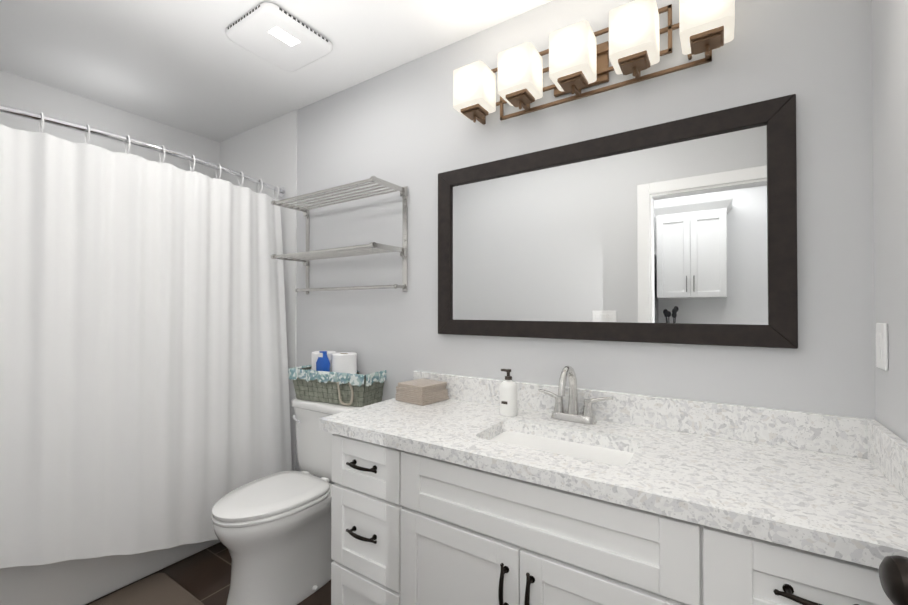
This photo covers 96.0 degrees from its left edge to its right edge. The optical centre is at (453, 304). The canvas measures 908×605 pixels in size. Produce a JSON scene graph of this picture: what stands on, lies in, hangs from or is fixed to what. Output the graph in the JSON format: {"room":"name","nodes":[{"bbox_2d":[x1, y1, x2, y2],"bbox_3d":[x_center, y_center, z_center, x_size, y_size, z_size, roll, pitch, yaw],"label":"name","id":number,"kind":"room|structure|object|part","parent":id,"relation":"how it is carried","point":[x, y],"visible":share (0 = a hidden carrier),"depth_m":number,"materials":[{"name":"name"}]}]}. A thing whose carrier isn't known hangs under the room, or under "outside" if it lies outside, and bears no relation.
{"room":"bathroom","nodes":[
{"label":"bathroom","id":0,"kind":"room"},
{"bbox_2d":[86,542,330,604],"bbox_3d":[-0.704,1.333,1.347,3.580,0.100,1.780,0,-1,33],"label":"floor","id":1,"kind":"structure","parent":0,"point":[203,577],"depth_m":1.93,"materials":[{"name":"brown tile"}]},
{"bbox_2d":[0,540,219,604],"bbox_3d":[-1.794,1.090,2.067,0.712,0.400,1.523,0,-1,33],"label":"bathtub","id":2,"kind":"object","parent":1,"relation":"on","point":[78,581],"visible":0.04,"depth_m":1.74,"materials":[{"name":"white ceramic"}]},
{"bbox_2d":[89,573,203,604],"bbox_3d":[-1.448,1.278,1.499,0.450,0.012,0.835,0,-1,33],"label":"bath rug","id":3,"kind":"object","parent":1,"relation":"on","point":[160,589],"visible":0.96,"depth_m":1.80,"materials":[{"name":"brown fabric"}]},
{"bbox_2d":[211,398,359,604],"bbox_3d":[-0.743,0.886,1.883,0.471,0.805,0.691,0,-1,33],"label":"toilet","id":4,"kind":"object","parent":1,"relation":"on","point":[272,533],"visible":0.81,"depth_m":1.74,"materials":[{"name":"white ceramic"}]},
{"bbox_2d":[288,351,385,406],"bbox_3d":[-0.584,0.359,2.084,0.494,0.252,0.224,0,-1,25],"label":"basket","id":5,"kind":"object","parent":4,"relation":"on","point":[332,377],"visible":0.98,"depth_m":2.01,"materials":[{"name":"grey wicker"}]},
{"bbox_2d":[319,427,893,604],"bbox_3d":[0.326,0.864,1.252,1.509,0.836,0.572,0,-1,33],"label":"bathroom vanity","id":6,"kind":"object","parent":1,"relation":"on","point":[466,493],"depth_m":1.04,"materials":[{"name":"white wood"}]},
{"bbox_2d":[319,398,907,562],"bbox_3d":[0.315,0.426,1.274,1.549,0.040,0.554,0,-1,33],"label":"countertop","id":7,"kind":"structure","parent":6,"relation":"on","point":[821,498],"depth_m":1.00,"materials":[{"name":"white stone"}]},
{"bbox_2d":[395,378,448,405],"bbox_3d":[-0.138,0.373,1.770,0.166,0.075,0.167,0,-1,40],"label":"box","id":8,"kind":"object","parent":7,"relation":"on","point":[422,392],"visible":0.98,"depth_m":1.72,"materials":[{"name":"beige fabric"}]},
{"bbox_2d":[500,369,516,416],"bbox_3d":[0.203,0.324,1.526,0.066,0.169,0.067,0,-1,33],"label":"soap bottle","id":9,"kind":"object","parent":7,"relation":"on","point":[508,396],"visible":1,"depth_m":1.50,"materials":[{"name":"white plastic"}]},
{"bbox_2d":[487,427,634,462],"bbox_3d":[0.308,0.514,1.240,0.453,0.159,0.248,0,-1,33],"label":"sink","id":10,"kind":"object","parent":7,"relation":"in","point":[609,452],"depth_m":1.30,"materials":[{"name":"white ceramic"}]},
{"bbox_2d":[538,366,613,424],"bbox_3d":[0.392,0.308,1.402,0.267,0.199,0.165,0,-1,33],"label":"faucet","id":11,"kind":"object","parent":7,"relation":"on","point":[574,414],"visible":1,"depth_m":1.43,"materials":[{"name":"silver metal"}]},
{"bbox_2d":[0,0,552,141],"bbox_3d":[-0.704,-1.227,1.372,3.580,0.100,1.780,0,-1,33],"label":"ceiling","id":12,"kind":"structure","parent":0,"point":[188,66],"depth_m":1.88,"materials":[{"name":"white paint"}]},
{"bbox_2d":[226,2,332,71],"bbox_3d":[-0.758,-1.153,1.790,0.336,0.037,0.336,0,-1,33],"label":"exhaust fan","id":13,"kind":"object","parent":12,"relation":"in","point":[276,35],"visible":1,"depth_m":1.75,"materials":[{"name":"white plastic"}]},
{"bbox_2d":[296,0,875,483],"bbox_3d":[-0.247,0.060,2.052,3.580,2.460,0.120,0,-1,33],"label":"wall","id":14,"kind":"structure","parent":0,"point":[410,128],"depth_m":1.48,"materials":[{"name":"white paint"}]},
{"bbox_2d":[271,176,407,293],"bbox_3d":[-0.605,-0.317,2.081,0.767,0.505,0.229,0,-1,33],"label":"towel shelf","id":15,"kind":"object","parent":14,"relation":"attached to","point":[356,250],"visible":1,"depth_m":2.01,"materials":[{"name":"grey metal"}]},
{"bbox_2d":[453,0,734,124],"bbox_3d":[0.425,-0.857,1.447,0.934,0.238,0.164,0,-1,33],"label":"sconce","id":16,"kind":"object","parent":14,"relation":"attached to","point":[579,57],"visible":0.96,"depth_m":1.38,"materials":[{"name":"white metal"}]},
{"bbox_3d":[0.083,-0.864,1.654,0.135,0.155,0.135,0,-1,33],"label":"lamp shade","id":17,"kind":"part","parent":16,"relation":"part of","materials":[{"name":"white glass"}]},
{"bbox_3d":[0.250,-0.865,1.544,0.135,0.155,0.135,0,-1,33],"label":"lamp shade","id":18,"kind":"part","parent":16,"relation":"part of","materials":[{"name":"white glass"}]},
{"bbox_3d":[0.417,-0.866,1.435,0.135,0.155,0.135,0,-1,33],"label":"lamp shade","id":19,"kind":"part","parent":16,"relation":"part of","materials":[{"name":"white glass"}]},
{"bbox_3d":[0.584,-0.867,1.325,0.135,0.155,0.135,0,-1,33],"label":"lamp shade","id":20,"kind":"part","parent":16,"relation":"part of","materials":[{"name":"white glass"}]},
{"bbox_3d":[0.751,-0.868,1.215,0.135,0.155,0.135,0,-1,33],"label":"lamp shade","id":21,"kind":"part","parent":16,"relation":"part of","materials":[{"name":"white glass"}]},
{"bbox_2d":[438,94,797,348],"bbox_3d":[0.453,-0.233,1.504,1.243,0.720,0.028,0,-1,33],"label":"mirror","id":22,"kind":"object","parent":14,"relation":"attached to","point":[682,231],"visible":1,"depth_m":1.39,"materials":[{"name":"brown wood"}]},
{"bbox_2d":[413,371,866,458],"bbox_3d":[0.461,0.358,1.498,1.549,0.102,0.020,0,-1,33],"label":"backsplash","id":23,"kind":"structure","parent":14,"relation":"attached to","point":[840,435],"depth_m":1.28,"materials":[{"name":"white stone"}]},
{"bbox_2d":[871,0,907,442],"bbox_3d":[0.742,0.044,0.408,0.120,2.460,1.540,0,-1,33],"label":"wall","id":24,"kind":"structure","parent":0,"point":[889,19],"depth_m":0.97,"materials":[{"name":"white paint"}]},
{"bbox_2d":[876,323,887,370],"bbox_3d":[1.068,0.103,1.025,0.011,0.115,0.070,0,-1,33],"label":"light switch","id":25,"kind":"object","parent":24,"relation":"attached to","point":[881,345],"visible":0.98,"depth_m":1.01,"materials":[{"name":"white plastic"}]},
{"bbox_2d":[867,419,907,502],"bbox_3d":[0.948,0.351,0.847,0.020,0.102,0.534,0,-1,33],"label":"backsplash","id":26,"kind":"structure","parent":24,"relation":"attached to","point":[889,453],"depth_m":0.94,"materials":[{"name":"white stone"}]},
{"bbox_2d":[879,555,907,604],"bbox_3d":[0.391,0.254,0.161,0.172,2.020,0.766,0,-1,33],"label":"door knob","id":27,"kind":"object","parent":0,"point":[893,573],"depth_m":0.45,"materials":[{"name":"black metal"}]},
{"bbox_3d":[-2.149,0.063,2.310,0.120,2.460,1.540,0,-1,33],"label":"wall","id":28,"kind":"structure","parent":0,"visible":0},
{"bbox_2d":[0,70,296,470],"bbox_3d":[-1.729,0.060,2.034,0.884,2.460,1.540,0,-1,33],"label":"wall","id":29,"kind":"structure","parent":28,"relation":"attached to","point":[266,152],"depth_m":2.47,"materials":[{"name":"white paint"}]},
{"bbox_2d":[0,105,291,567],"bbox_3d":[-1.400,0.260,1.815,0.215,1.975,1.522,0,-1,33],"label":"shower curtain","id":30,"kind":"object","parent":29,"relation":"hanging from","point":[144,395],"visible":0.94,"depth_m":1.73,"materials":[{"name":"white fabric"}]}
]}

